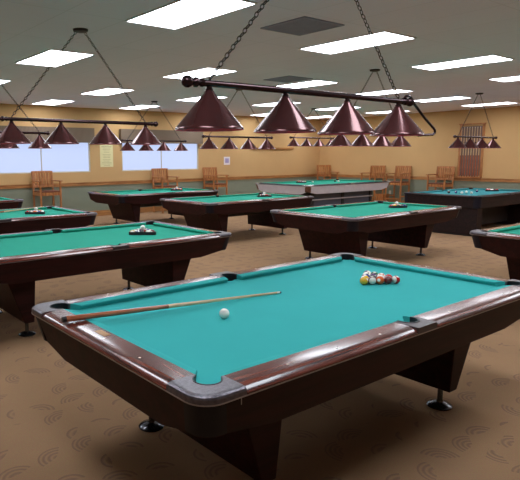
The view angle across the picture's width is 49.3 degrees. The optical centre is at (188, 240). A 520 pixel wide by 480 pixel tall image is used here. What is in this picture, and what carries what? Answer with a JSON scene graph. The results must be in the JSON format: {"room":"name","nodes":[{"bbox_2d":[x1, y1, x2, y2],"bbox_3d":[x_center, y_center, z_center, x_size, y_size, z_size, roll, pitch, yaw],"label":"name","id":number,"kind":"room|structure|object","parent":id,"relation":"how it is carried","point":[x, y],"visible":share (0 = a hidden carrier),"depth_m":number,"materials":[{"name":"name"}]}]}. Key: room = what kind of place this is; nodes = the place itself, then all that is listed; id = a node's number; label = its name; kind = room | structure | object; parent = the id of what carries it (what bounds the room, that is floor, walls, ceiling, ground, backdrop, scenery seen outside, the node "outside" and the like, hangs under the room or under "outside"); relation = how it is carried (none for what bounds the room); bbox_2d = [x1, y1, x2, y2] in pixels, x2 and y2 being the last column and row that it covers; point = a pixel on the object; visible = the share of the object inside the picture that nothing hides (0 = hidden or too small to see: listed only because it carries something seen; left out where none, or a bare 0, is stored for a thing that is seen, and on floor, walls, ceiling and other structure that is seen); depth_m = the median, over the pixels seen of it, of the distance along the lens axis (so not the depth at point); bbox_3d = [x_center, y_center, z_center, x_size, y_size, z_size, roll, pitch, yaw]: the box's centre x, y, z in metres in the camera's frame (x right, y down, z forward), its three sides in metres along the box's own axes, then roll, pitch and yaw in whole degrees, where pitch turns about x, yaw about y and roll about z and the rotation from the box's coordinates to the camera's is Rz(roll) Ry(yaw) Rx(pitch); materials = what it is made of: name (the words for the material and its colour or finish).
{"room":"games hall","nodes":[
{"label":"games hall","id":0,"kind":"room"},
{"bbox_2d":[0,104,319,184],"bbox_3d":[-3.527,-2.058,14.914,21.420,2.960,0.150,-7,11,-36],"label":"wall","id":1,"kind":"structure","parent":0,"point":[299,160],"depth_m":17.12,"materials":[{"name":"paint"}]},
{"bbox_2d":[0,142,90,173],"bbox_3d":[-3.849,-2.205,14.600,2.800,0.890,0.055,-7,11,-36],"label":"window","id":2,"kind":"structure","parent":1,"relation":"in","point":[61,158],"depth_m":14.73,"materials":[{"name":"grey"}]},
{"bbox_2d":[0,126,94,142],"bbox_3d":[-3.790,-2.737,14.436,2.960,0.390,0.128,-7,11,-36],"label":"window valance","id":3,"kind":"object","parent":1,"relation":"attached to","point":[82,135],"visible":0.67,"depth_m":14.57,"materials":[{"name":"beige fabric"}]},
{"bbox_2d":[100,145,112,166],"bbox_3d":[-2.303,-2.376,15.700,0.410,0.620,0.006,-7,11,-36],"label":"poster","id":4,"kind":"object","parent":1,"relation":"attached to","point":[106,151],"visible":0.98,"depth_m":15.70,"materials":[{"name":"beige paper"}]},
{"bbox_2d":[88,206,167,215],"bbox_3d":[-3.473,-0.656,15.039,21.090,0.150,0.018,-7,11,-36],"label":"baseboard","id":5,"kind":"structure","parent":1,"relation":"attached to","point":[157,208],"depth_m":16.59,"materials":[{"name":"brown wood"}]},
{"bbox_2d":[0,174,316,188],"bbox_3d":[-3.463,-1.480,14.921,21.120,0.095,0.050,-7,11,-36],"label":"trim","id":6,"kind":"structure","parent":1,"relation":"attached to","point":[300,175],"depth_m":16.42,"materials":[{"name":"brown wood"}]},
{"bbox_2d":[0,176,318,210],"bbox_3d":[-3.477,-1.009,15.003,21.108,0.860,0.012,-7,11,-36],"label":"wainscoting","id":7,"kind":"structure","parent":1,"relation":"attached to","point":[73,197],"depth_m":15.62,"materials":[{"name":"green paint"}]},
{"bbox_2d":[122,143,197,170],"bbox_3d":[-0.819,-2.565,16.856,2.790,0.890,0.055,-7,11,-36],"label":"window","id":8,"kind":"structure","parent":1,"relation":"in","point":[136,160],"depth_m":16.86,"materials":[{"name":"grey"}]},
{"bbox_2d":[119,129,202,143],"bbox_3d":[-0.760,-3.097,16.692,2.950,0.390,0.128,-7,11,-36],"label":"window valance","id":9,"kind":"object","parent":1,"relation":"attached to","point":[190,137],"visible":0.64,"depth_m":16.76,"materials":[{"name":"beige fabric"}]},
{"bbox_2d":[224,157,229,164],"bbox_3d":[1.264,-2.621,18.381,0.260,0.260,0.006,-7,11,-36],"label":"note","id":10,"kind":"object","parent":1,"relation":"attached to","point":[226,159],"visible":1,"depth_m":18.38,"materials":[{"name":"white paper"}]},
{"bbox_2d":[0,211,519,479],"bbox_3d":[1.969,0.507,7.940,21.420,0.100,18.380,-7,11,-36],"label":"floor","id":11,"kind":"structure","parent":0,"point":[57,422],"depth_m":3.54,"materials":[{"name":"carpet"}]},
{"bbox_2d":[0,196,23,208],"bbox_3d":[-4.960,-0.390,11.149,2.913,0.803,1.643,-7,11,-36],"label":"pool table","id":12,"kind":"object","parent":11,"relation":"on","point":[5,202],"visible":0.96,"depth_m":11.20,"materials":[{"name":"brown wood"}]},
{"bbox_2d":[31,171,62,206],"bbox_3d":[-3.636,-1.132,14.366,0.620,1.295,0.602,-7,11,-36],"label":"chair","id":13,"kind":"object","parent":11,"relation":"on","point":[40,192],"visible":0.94,"depth_m":14.38,"materials":[{"name":"brown wood"}]},
{"bbox_2d":[0,206,96,233],"bbox_3d":[-3.015,0.013,8.399,2.913,0.803,1.643,-7,11,-36],"label":"pool table","id":14,"kind":"object","parent":11,"relation":"on","point":[55,217],"visible":0.69,"depth_m":8.27,"materials":[{"name":"fabric"}]},
{"bbox_2d":[0,206,44,212],"bbox_3d":[-2.876,-0.473,8.961,0.032,0.031,1.455,6,12,35],"label":"pool cue","id":15,"kind":"object","parent":14,"relation":"on","point":[42,206],"visible":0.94,"depth_m":9.08,"materials":[{"name":"wood"}]},
{"bbox_2d":[0,207,46,210],"bbox_3d":[-2.896,-0.502,9.250,1.184,0.033,0.050,-7,11,-36],"label":"cushion","id":16,"kind":"object","parent":14,"relation":"on","point":[42,208],"depth_m":9.36,"materials":[{"name":"green fabric"}]},
{"bbox_2d":[25,211,44,213],"bbox_3d":[-2.407,-0.446,8.856,0.315,0.036,0.282,0,9,0],"label":"ball rack","id":17,"kind":"object","parent":14,"relation":"on","point":[44,211],"visible":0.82,"depth_m":8.72,"materials":[{"name":"black plastic"}]},
{"bbox_2d":[52,207,84,212],"bbox_3d":[-1.984,-0.487,9.112,0.050,0.033,1.214,-7,11,-36],"label":"cushion","id":18,"kind":"object","parent":14,"relation":"on","point":[53,208],"depth_m":9.12,"materials":[{"name":"green fabric"}]},
{"bbox_2d":[0,221,231,336],"bbox_3d":[-1.133,0.354,6.061,2.913,0.803,1.643,-7,11,-36],"label":"pool table","id":19,"kind":"object","parent":11,"relation":"on","point":[26,258],"visible":0.83,"depth_m":5.64,"materials":[{"name":"wood"}]},
{"bbox_2d":[0,231,52,238],"bbox_3d":[-2.052,-0.038,6.139,1.184,0.033,0.050,-7,11,-36],"label":"cushion","id":20,"kind":"object","parent":19,"relation":"on","point":[39,233],"depth_m":6.29,"materials":[{"name":"green fabric"}]},
{"bbox_2d":[4,245,103,256],"bbox_3d":[-1.258,0.115,5.096,1.184,0.033,0.050,-7,11,-36],"label":"cushion","id":21,"kind":"object","parent":19,"relation":"on","point":[102,245],"depth_m":5.07,"materials":[{"name":"green fabric"}]},
{"bbox_2d":[61,222,145,232],"bbox_3d":[-1.014,-0.161,6.912,1.184,0.033,0.050,-7,11,-36],"label":"cushion","id":22,"kind":"object","parent":19,"relation":"on","point":[94,228],"depth_m":6.87,"materials":[{"name":"green fabric"}]},
{"bbox_2d":[129,231,155,234],"bbox_3d":[-0.525,-0.098,6.468,0.315,0.036,0.282,0,9,0],"label":"ball rack","id":23,"kind":"object","parent":19,"relation":"on","point":[130,233],"visible":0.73,"depth_m":6.33,"materials":[{"name":"black plastic"}]},
{"bbox_2d":[153,222,213,233],"bbox_3d":[-0.102,-0.146,6.774,0.050,0.033,1.214,-7,11,-36],"label":"cushion","id":24,"kind":"object","parent":19,"relation":"on","point":[156,224],"depth_m":6.72,"materials":[{"name":"green fabric"}]},
{"bbox_2d":[88,187,218,223],"bbox_3d":[-0.847,-0.840,13.963,2.913,0.803,1.643,-7,11,-36],"label":"pool table","id":25,"kind":"object","parent":11,"relation":"on","point":[123,204],"visible":0.76,"depth_m":13.31,"materials":[{"name":"brown wood"}]},
{"bbox_2d":[101,190,138,192],"bbox_3d":[-1.766,-1.232,14.042,1.184,0.033,0.050,-7,11,-36],"label":"cushion","id":26,"kind":"object","parent":25,"relation":"on","point":[118,190],"depth_m":14.08,"materials":[{"name":"green fabric"}]},
{"bbox_2d":[142,188,172,190],"bbox_3d":[-0.728,-1.355,14.815,1.184,0.033,0.050,-7,11,-36],"label":"cushion","id":27,"kind":"object","parent":25,"relation":"on","point":[160,188],"depth_m":14.69,"materials":[{"name":"green fabric"}]},
{"bbox_2d":[182,188,206,189],"bbox_3d":[0.185,-1.340,14.677,0.050,0.033,1.214,-7,11,-36],"label":"cushion","id":28,"kind":"object","parent":25,"relation":"on","point":[182,188],"depth_m":14.81,"materials":[{"name":"green fabric"}]},
{"bbox_2d":[151,168,177,212],"bbox_3d":[-0.689,-1.482,16.560,0.620,1.295,0.602,-7,11,-36],"label":"chair","id":29,"kind":"object","parent":11,"relation":"on","point":[161,175],"visible":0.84,"depth_m":16.58,"materials":[{"name":"brown wood"}]},
{"bbox_2d":[202,167,228,194],"bbox_3d":[0.852,-1.665,17.707,0.620,1.295,0.602,-7,11,-36],"label":"chair","id":30,"kind":"object","parent":11,"relation":"on","point":[213,177],"visible":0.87,"depth_m":17.69,"materials":[{"name":"brown wood"}]},
{"bbox_2d":[160,192,313,234],"bbox_3d":[1.035,-0.499,11.625,2.913,0.803,1.643,-7,11,-36],"label":"pool table","id":31,"kind":"object","parent":11,"relation":"on","point":[212,212],"visible":0.84,"depth_m":11.10,"materials":[{"name":"brown wood"}]},
{"bbox_2d":[170,196,215,199],"bbox_3d":[0.116,-0.891,11.703,1.184,0.033,0.050,-7,11,-36],"label":"cushion","id":32,"kind":"object","parent":31,"relation":"on","point":[199,197],"depth_m":11.69,"materials":[{"name":"green fabric"}]},
{"bbox_2d":[219,193,258,196],"bbox_3d":[1.154,-1.014,12.476,1.184,0.033,0.050,-7,11,-36],"label":"cushion","id":33,"kind":"object","parent":31,"relation":"on","point":[248,194],"depth_m":12.44,"materials":[{"name":"green fabric"}]},
{"bbox_2d":[265,193,298,196],"bbox_3d":[2.067,-0.999,12.338,0.050,0.033,1.214,-7,11,-36],"label":"cushion","id":34,"kind":"object","parent":31,"relation":"on","point":[285,195],"depth_m":12.30,"materials":[{"name":"green fabric"}]},
{"bbox_2d":[31,253,519,479],"bbox_3d":[0.716,0.726,3.518,2.913,0.803,1.643,-7,11,-36],"label":"pool table","id":35,"kind":"object","parent":11,"relation":"on","point":[229,385],"visible":0.99,"depth_m":2.86,"materials":[{"name":"teal fabric"}]},
{"bbox_2d":[65,309,196,377],"bbox_3d":[-0.321,0.471,2.691,0.050,0.033,1.214,-7,11,-36],"label":"cushion","id":36,"kind":"object","parent":35,"relation":"on","point":[163,357],"depth_m":2.52,"materials":[{"name":"teal fabric"}]},
{"bbox_2d":[70,277,227,309],"bbox_3d":[-0.203,0.334,3.596,1.184,0.033,0.050,-7,11,-36],"label":"cushion","id":37,"kind":"object","parent":35,"relation":"on","point":[117,299],"depth_m":3.54,"materials":[{"name":"teal fabric"}]},
{"bbox_2d":[61,291,280,321],"bbox_3d":[-0.027,0.366,3.245,1.455,0.070,0.032,-6,10,-31],"label":"pool cue","id":38,"kind":"object","parent":35,"relation":"on","point":[71,318],"visible":1,"depth_m":3.10,"materials":[{"name":"brown wood"}]},
{"bbox_2d":[219,308,229,318],"bbox_3d":[0.196,0.401,3.062,0.057,0.057,0.057,0,9,1],"label":"cue ball","id":39,"kind":"object","parent":35,"relation":"on","point":[224,313],"visible":1,"depth_m":3.04,"materials":[{"name":"white"}]},
{"bbox_2d":[237,256,341,279],"bbox_3d":[0.835,0.211,4.369,1.184,0.033,0.050,-7,11,-36],"label":"cushion","id":40,"kind":"object","parent":35,"relation":"on","point":[267,272],"depth_m":4.31,"materials":[{"name":"teal fabric"}]},
{"bbox_2d":[223,320,395,374],"bbox_3d":[0.592,0.487,2.553,1.184,0.033,0.050,-7,11,-36],"label":"cushion","id":41,"kind":"object","parent":35,"relation":"on","point":[236,370],"depth_m":2.48,"materials":[{"name":"teal fabric"}]},
{"bbox_2d":[360,277,367,284],"bbox_3d":[1.206,0.278,3.839,0.057,0.057,0.057,-4,9,-21],"label":"ball","id":42,"kind":"object","parent":35,"relation":"on","point":[363,280],"visible":1,"depth_m":3.82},
{"bbox_2d":[368,276,375,284],"bbox_3d":[1.264,0.276,3.846,0.057,0.057,0.057,-2,9,-10],"label":"ball","id":43,"kind":"object","parent":35,"relation":"on","point":[371,280],"visible":0.99,"depth_m":3.83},
{"bbox_2d":[376,276,383,283],"bbox_3d":[1.321,0.275,3.853,0.057,0.057,0.057,-3,9,-18],"label":"ball","id":44,"kind":"object","parent":35,"relation":"on","point":[379,280],"visible":0.96,"depth_m":3.83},
{"bbox_2d":[384,276,391,283],"bbox_3d":[1.378,0.273,3.860,0.057,0.057,0.057,-2,9,-10],"label":"ball","id":45,"kind":"object","parent":35,"relation":"on","point":[387,279],"visible":0.99,"depth_m":3.84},
{"bbox_2d":[392,276,399,283],"bbox_3d":[1.435,0.272,3.866,0.057,0.057,0.057,7,11,39],"label":"ball","id":46,"kind":"object","parent":35,"relation":"on","point":[395,279],"visible":0.98,"depth_m":3.85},
{"bbox_2d":[354,257,504,285],"bbox_3d":[1.747,0.226,4.231,0.050,0.033,1.214,-7,11,-36],"label":"cushion","id":47,"kind":"object","parent":35,"relation":"on","point":[467,278],"depth_m":4.14,"materials":[{"name":"teal fabric"}]},
{"bbox_2d":[403,285,510,321],"bbox_3d":[1.630,0.363,3.326,1.184,0.033,0.050,-7,11,-36],"label":"cushion","id":48,"kind":"object","parent":35,"relation":"on","point":[407,318],"depth_m":3.22,"materials":[{"name":"teal fabric"}]},
{"bbox_2d":[255,179,390,207],"bbox_3d":[4.004,-1.298,16.542,3.743,0.878,2.053,-7,11,-36],"label":"pool table","id":49,"kind":"object","parent":11,"relation":"on","point":[345,191],"visible":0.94,"depth_m":15.79,"materials":[{"name":"green fabric"}]},
{"bbox_2d":[267,181,296,182],"bbox_3d":[2.796,-1.730,16.653,1.599,0.033,0.050,-7,11,-36],"label":"cushion","id":50,"kind":"object","parent":49,"relation":"on","point":[284,181],"depth_m":16.78,"materials":[{"name":"green fabric"}]},
{"bbox_2d":[306,179,335,181],"bbox_3d":[4.166,-1.893,17.673,1.599,0.033,0.050,-7,11,-36],"label":"cushion","id":51,"kind":"object","parent":49,"relation":"on","point":[327,179],"depth_m":17.62,"materials":[{"name":"green fabric"}]},
{"bbox_2d":[339,179,373,181],"bbox_3d":[5.367,-1.873,17.496,0.050,0.033,1.624,-7,11,-36],"label":"cushion","id":52,"kind":"object","parent":49,"relation":"on","point":[339,179],"depth_m":17.57,"materials":[{"name":"green fabric"}]},
{"bbox_2d":[317,165,338,179],"bbox_3d":[5.075,-2.104,20.443,0.620,1.295,0.602,-3,9,-17],"label":"chair","id":53,"kind":"object","parent":11,"relation":"on","point":[328,167],"visible":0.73,"depth_m":20.61,"materials":[{"name":"brown wood"}]},
{"bbox_2d":[270,201,461,258],"bbox_3d":[2.901,-0.127,9.076,2.913,0.803,1.643,-7,11,-36],"label":"pool table","id":54,"kind":"object","parent":11,"relation":"on","point":[338,228],"visible":0.91,"depth_m":8.59,"materials":[{"name":"brown wood"}]},
{"bbox_2d":[283,206,333,210],"bbox_3d":[1.982,-0.518,9.155,1.184,0.033,0.050,-7,11,-36],"label":"cushion","id":55,"kind":"object","parent":54,"relation":"on","point":[318,207],"depth_m":9.16,"materials":[{"name":"green fabric"}]},
{"bbox_2d":[336,202,377,206],"bbox_3d":[3.020,-0.641,9.927,1.184,0.033,0.050,-7,11,-36],"label":"cushion","id":56,"kind":"object","parent":54,"relation":"on","point":[363,203],"depth_m":9.89,"materials":[{"name":"green fabric"}]},
{"bbox_2d":[388,206,407,207],"bbox_3d":[3.527,-0.582,9.509,0.315,0.036,0.282,0,9,0],"label":"ball rack","id":57,"kind":"object","parent":54,"relation":"on","point":[389,206],"visible":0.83,"depth_m":9.37,"materials":[{"name":"black plastic"}]},
{"bbox_2d":[383,202,446,207],"bbox_3d":[3.933,-0.626,9.789,0.050,0.033,1.214,-7,11,-36],"label":"cushion","id":58,"kind":"object","parent":54,"relation":"on","point":[407,204],"depth_m":9.67,"materials":[{"name":"green fabric"}]},
{"bbox_2d":[360,165,385,200],"bbox_3d":[6.238,-1.889,18.967,0.602,1.295,0.620,-7,11,-36],"label":"chair","id":59,"kind":"object","parent":11,"relation":"on","point":[376,167],"visible":0.65,"depth_m":18.97,"materials":[{"name":"brown wood"}]},
{"bbox_2d":[375,193,389,200],"bbox_3d":[6.449,-1.366,18.597,0.320,0.370,0.320,-7,11,-36],"label":"platform","id":60,"kind":"object","parent":11,"relation":"on","point":[379,197],"visible":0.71,"depth_m":18.50,"materials":[{"name":"brown wood"}]},
{"bbox_2d":[384,166,411,201],"bbox_3d":[6.816,-1.778,18.208,0.602,1.295,0.620,-7,11,-36],"label":"chair","id":61,"kind":"object","parent":11,"relation":"on","point":[401,172],"visible":0.91,"depth_m":18.17,"materials":[{"name":"brown wood"}]},
{"bbox_2d":[426,166,454,190],"bbox_3d":[7.682,-1.611,17.070,0.602,1.295,0.620,-7,11,-36],"label":"chair","id":62,"kind":"object","parent":11,"relation":"on","point":[435,184],"visible":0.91,"depth_m":17.06,"materials":[{"name":"brown wood"}]},
{"bbox_2d":[404,188,519,236],"bbox_3d":[6.398,-0.698,12.631,2.873,0.828,1.703,-7,11,-36],"label":"pool table","id":63,"kind":"object","parent":11,"relation":"on","point":[502,206],"visible":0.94,"depth_m":11.80,"materials":[{"name":"wood"}]},
{"bbox_2d":[414,190,442,192],"bbox_3d":[5.469,-1.106,12.738,1.164,0.033,0.050,-7,11,-36],"label":"cushion","id":64,"kind":"object","parent":63,"relation":"on","point":[432,191],"depth_m":12.77,"materials":[{"name":"blue fabric"}]},
{"bbox_2d":[443,188,468,190],"bbox_3d":[6.491,-1.227,13.498,1.164,0.033,0.050,-7,11,-36],"label":"cushion","id":65,"kind":"object","parent":63,"relation":"on","point":[458,189],"depth_m":13.45,"materials":[{"name":"blue fabric"}]},
{"bbox_2d":[473,188,519,190],"bbox_3d":[7.414,-1.208,13.331,0.050,0.033,1.274,-7,11,-36],"label":"cushion","id":66,"kind":"object","parent":63,"relation":"on","point":[473,188],"depth_m":13.28,"materials":[{"name":"blue fabric"}]},
{"bbox_2d":[470,223,519,279],"bbox_3d":[4.771,0.245,6.531,2.913,0.803,1.643,-7,11,-36],"label":"pool table","id":67,"kind":"object","parent":11,"relation":"on","point":[504,241],"visible":0.85,"depth_m":6.12,"materials":[{"name":"brown wood"}]},
{"bbox_2d":[488,225,519,231],"bbox_3d":[3.853,-0.146,6.609,1.184,0.033,0.050,-7,11,-36],"label":"cushion","id":68,"kind":"object","parent":67,"relation":"on","point":[514,227],"depth_m":6.47,"materials":[{"name":"green fabric"}]},
{"bbox_2d":[0,0,519,119],"bbox_3d":[1.950,-2.518,7.484,21.420,0.100,18.380,-7,11,-36],"label":"ceiling","id":69,"kind":"structure","parent":0,"point":[138,56],"depth_m":7.18,"materials":[{"name":"paint"}]},
{"bbox_2d":[0,144,18,148],"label":"lamp","id":70,"kind":"object","parent":69,"relation":"hanging from","point":[2,146],"depth_m":8.32,"materials":[{"name":"brown metal"}]},
{"bbox_2d":[21,121,51,148],"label":"lamp","id":71,"kind":"object","parent":69,"relation":"hanging from","point":[38,142],"depth_m":8.67,"materials":[{"name":"brown metal"}]},
{"bbox_2d":[31,99,73,104],"bbox_3d":[-3.287,-3.338,13.512,0.610,0.012,1.220,-7,11,-36],"label":"recessed light","id":72,"kind":"object","parent":69,"relation":"in","point":[51,101],"visible":1,"depth_m":13.50,"materials":[{"name":"white"}]},
{"bbox_2d":[15,49,94,66],"bbox_3d":[-1.818,-2.442,7.510,0.610,0.012,1.220,-7,11,-36],"label":"recessed light","id":73,"kind":"object","parent":69,"relation":"in","point":[44,58],"visible":1,"depth_m":7.46,"materials":[{"name":"white"}]},
{"bbox_2d":[0,28,160,144],"bbox_3d":[-1.120,-1.613,5.897,1.922,1.177,0.362,-7,11,-36],"label":"lamp","id":74,"kind":"object","parent":69,"relation":"hanging from","point":[11,134],"visible":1,"depth_m":5.78,"materials":[{"name":"brown metal"}]},
{"bbox_2d":[80,88,133,95],"bbox_3d":[-1.667,-3.028,11.386,0.610,0.012,1.220,-7,11,-36],"label":"recessed light","id":75,"kind":"object","parent":69,"relation":"in","point":[106,91],"visible":1,"depth_m":11.31,"materials":[{"name":"white"}]},
{"bbox_2d":[118,105,159,109],"bbox_3d":[-1.322,-3.571,14.974,0.610,0.012,1.220,-7,11,-36],"label":"recessed light","id":76,"kind":"object","parent":69,"relation":"in","point":[137,106],"visible":1,"depth_m":15.02,"materials":[{"name":"white"}]},
{"bbox_2d":[120,101,187,150],"bbox_3d":[-0.817,-2.764,13.516,1.922,1.177,0.362,-7,11,-36],"label":"lamp","id":77,"kind":"object","parent":69,"relation":"hanging from","point":[127,147],"visible":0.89,"depth_m":13.59,"materials":[{"name":"brown metal"}]},
{"bbox_2d":[125,0,257,29],"bbox_3d":[-0.012,-2.096,5.139,0.610,0.012,1.220,-7,11,-36],"label":"recessed light","id":78,"kind":"object","parent":69,"relation":"in","point":[177,14],"visible":1,"depth_m":5.12,"materials":[{"name":"white"}]},
{"bbox_2d":[162,67,237,78],"bbox_3d":[0.162,-2.677,8.984,0.610,0.012,1.220,-7,11,-36],"label":"recessed light","id":79,"kind":"object","parent":69,"relation":"in","point":[207,71],"visible":0.76,"depth_m":8.91,"materials":[{"name":"white"}]},
{"bbox_2d":[176,96,227,101],"bbox_3d":[0.297,-3.261,12.849,0.610,0.012,1.220,-7,11,-36],"label":"recessed light","id":80,"kind":"object","parent":69,"relation":"in","point":[193,99],"visible":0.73,"depth_m":12.99,"materials":[{"name":"white"}]},
{"bbox_2d":[200,132,274,148],"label":"lamp","id":81,"kind":"object","parent":69,"relation":"hanging from","point":[230,144],"depth_m":11.05,"materials":[{"name":"brown metal"}]},
{"bbox_2d":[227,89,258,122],"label":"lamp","id":82,"kind":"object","parent":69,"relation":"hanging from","point":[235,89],"depth_m":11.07,"materials":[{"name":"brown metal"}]},
{"bbox_2d":[251,102,301,106],"bbox_3d":[2.237,-3.491,14.293,0.610,0.012,1.220,-7,11,-36],"label":"recessed light","id":83,"kind":"object","parent":69,"relation":"in","point":[273,103],"visible":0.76,"depth_m":14.39,"materials":[{"name":"white"}]},
{"bbox_2d":[255,102,294,105],"bbox_3d":[2.237,-3.492,14.293,0.578,0.007,1.188,-7,11,-36],"label":"diffuser","id":84,"kind":"object","parent":83,"relation":"attached to","point":[274,103],"depth_m":14.39,"materials":[{"name":"white"}]},
{"bbox_2d":[264,76,312,82],"bbox_3d":[1.725,-2.791,9.677,0.600,0.012,0.600,-7,11,-36],"label":"ceiling vent","id":85,"kind":"object","parent":69,"relation":"in","point":[286,79],"visible":1,"depth_m":9.67,"materials":[{"name":"metal"}]},
{"bbox_2d":[270,77,306,81],"bbox_3d":[1.725,-2.792,9.677,0.540,0.008,0.540,-7,11,-36],"label":"vent grille","id":86,"kind":"object","parent":85,"relation":"attached to","point":[278,79],"depth_m":9.67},
{"bbox_2d":[260,16,344,35],"bbox_3d":[1.164,-2.192,5.731,0.600,0.012,0.600,-7,11,-36],"label":"ceiling vent","id":87,"kind":"object","parent":69,"relation":"in","point":[304,25],"visible":1,"depth_m":5.70,"materials":[{"name":"metal"}]},
{"bbox_2d":[175,0,435,136],"bbox_3d":[0.913,-1.253,3.437,2.387,1.180,0.362,-7,11,-36],"label":"lamp","id":88,"kind":"object","parent":69,"relation":"hanging from","point":[209,113],"visible":1,"depth_m":3.18,"materials":[{"name":"brown metal"}]},
{"bbox_2d":[276,80,338,87],"bbox_3d":[2.127,-2.910,10.447,0.610,0.012,1.220,-7,11,-36],"label":"recessed light","id":89,"kind":"object","parent":69,"relation":"in","point":[311,83],"visible":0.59,"depth_m":10.36,"materials":[{"name":"white"}]},
{"bbox_2d":[287,108,336,146],"bbox_3d":[3.549,-3.211,15.890,1.952,1.057,0.362,-7,11,-36],"label":"lamp","id":90,"kind":"object","parent":69,"relation":"hanging from","point":[293,142],"visible":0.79,"depth_m":15.80,"materials":[{"name":"brown metal"}]},
{"bbox_2d":[306,116,331,118],"bbox_3d":[4.491,-4.261,19.302,0.610,0.012,1.220,-7,11,-36],"label":"recessed light","id":91,"kind":"object","parent":69,"relation":"in","point":[314,116],"visible":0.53,"depth_m":19.43,"materials":[{"name":"white"}]},
{"bbox_2d":[306,116,331,117],"bbox_3d":[4.491,-4.262,19.302,0.578,0.007,1.188,-7,11,-36],"label":"diffuser","id":92,"kind":"object","parent":91,"relation":"attached to","point":[314,116],"depth_m":19.42,"materials":[{"name":"white"}]},
{"bbox_2d":[316,107,361,110],"bbox_3d":[4.194,-3.723,15.750,0.610,0.012,1.220,-7,11,-36],"label":"recessed light","id":93,"kind":"object","parent":69,"relation":"in","point":[332,108],"visible":0.59,"depth_m":15.76,"materials":[{"name":"white"}]},
{"bbox_2d":[298,30,416,53],"bbox_3d":[1.968,-2.331,6.614,0.610,0.012,1.220,-7,11,-36],"label":"recessed light","id":94,"kind":"object","parent":69,"relation":"in","point":[382,37],"visible":1,"depth_m":6.55,"materials":[{"name":"white"}]},
{"bbox_2d":[328,135,411,146],"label":"lamp","id":95,"kind":"object","parent":69,"relation":"hanging from","point":[364,140],"depth_m":8.66,"materials":[{"name":"brown metal"}]},
{"bbox_2d":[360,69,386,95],"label":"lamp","id":96,"kind":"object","parent":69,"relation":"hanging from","point":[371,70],"depth_m":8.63,"materials":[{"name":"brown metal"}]},
{"bbox_2d":[355,89,412,95],"bbox_3d":[4.067,-3.140,11.891,0.610,0.012,1.220,-7,11,-36],"label":"recessed light","id":97,"kind":"object","parent":69,"relation":"in","point":[391,91],"visible":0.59,"depth_m":11.79,"materials":[{"name":"white"}]},
{"bbox_2d":[366,110,407,113],"bbox_3d":[6.110,-3.950,17.177,0.610,0.012,1.220,-7,11,-36],"label":"recessed light","id":98,"kind":"object","parent":69,"relation":"in","point":[379,112],"visible":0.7,"depth_m":17.34,"materials":[{"name":"white"}]},
{"bbox_2d":[414,96,471,101],"bbox_3d":[6.024,-3.372,13.348,0.610,0.012,1.220,-7,11,-36],"label":"recessed light","id":99,"kind":"object","parent":69,"relation":"in","point":[454,97],"visible":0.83,"depth_m":13.35,"materials":[{"name":"white"}]},
{"bbox_2d":[410,54,514,70],"bbox_3d":[3.933,-2.564,8.076,0.610,0.012,1.220,-7,11,-36],"label":"recessed light","id":100,"kind":"object","parent":69,"relation":"in","point":[493,58],"visible":1,"depth_m":8.02,"materials":[{"name":"white"}]},
{"bbox_2d":[448,93,500,147],"bbox_3d":[6.308,-2.610,12.195,1.922,1.177,0.362,-7,11,-36],"label":"lamp","id":101,"kind":"object","parent":69,"relation":"hanging from","point":[457,143],"visible":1,"depth_m":12.07,"materials":[{"name":"brown metal"}]},
{"bbox_2d":[460,102,516,106],"bbox_3d":[7.940,-3.599,14.774,0.610,0.012,1.220,-7,11,-36],"label":"recessed light","id":102,"kind":"object","parent":69,"relation":"in","point":[496,103],"visible":0.93,"depth_m":14.78,"materials":[{"name":"white"}]},
{"bbox_2d":[488,75,519,81],"bbox_3d":[5.873,-2.794,9.521,0.610,0.012,1.220,-7,11,-36],"label":"recessed light","id":103,"kind":"object","parent":69,"relation":"in","point":[510,78],"visible":1,"depth_m":9.85,"materials":[{"name":"white"}]},
{"bbox_2d":[319,106,519,178],"bbox_3d":[10.497,-2.004,13.975,0.150,2.960,18.230,-7,11,-36],"label":"wall","id":104,"kind":"structure","parent":0,"point":[426,153],"depth_m":17.39,"materials":[{"name":"paint"}]},
{"bbox_2d":[319,176,519,200],"bbox_3d":[10.393,-0.967,14.142,0.012,0.860,18.080,-7,11,-36],"label":"wainscoting","id":105,"kind":"structure","parent":104,"relation":"attached to","point":[416,185],"depth_m":17.82,"materials":[{"name":"green paint"}]},
{"bbox_2d":[319,174,519,182],"bbox_3d":[10.390,-1.434,14.040,0.050,0.095,18.030,-7,11,-36],"label":"trim","id":106,"kind":"structure","parent":104,"relation":"attached to","point":[332,175],"depth_m":17.02,"materials":[{"name":"brown wood"}]},
{"bbox_2d":[455,123,485,177],"bbox_3d":[8.339,-2.654,16.533,0.129,1.592,0.760,-7,11,-36],"label":"cue rack","id":107,"kind":"object","parent":104,"relation":"attached to","point":[482,134],"visible":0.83,"depth_m":16.55,"materials":[{"name":"brown wood"}]},
{"bbox_2d":[461,129,464,175],"bbox_3d":[8.200,-2.648,16.671,0.031,1.455,0.032,-7,11,-36],"label":"pool cue","id":108,"kind":"object","parent":107,"relation":"on","point":[464,129],"visible":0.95,"depth_m":16.70,"materials":[{"name":"brown wood"}]},
{"bbox_2d":[455,176,481,177],"bbox_3d":[8.344,-1.887,16.648,0.129,0.042,0.720,-7,11,-36],"label":"shelf","id":109,"kind":"object","parent":107,"relation":"attached to","point":[456,176],"depth_m":16.61,"materials":[{"name":"brown wood"}]},
{"bbox_2d":[459,123,485,124],"bbox_3d":[8.350,-3.428,16.428,0.089,0.030,0.760,-7,11,-36],"label":"shelf","id":110,"kind":"object","parent":107,"relation":"attached to","point":[468,123],"depth_m":16.38,"materials":[{"name":"brown wood"}]},
{"bbox_2d":[471,126,475,175],"bbox_3d":[8.386,-2.612,16.428,0.031,1.455,0.032,-7,11,-36],"label":"pool cue","id":111,"kind":"object","parent":107,"relation":"on","point":[475,126],"visible":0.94,"depth_m":16.44,"materials":[{"name":"brown wood"}]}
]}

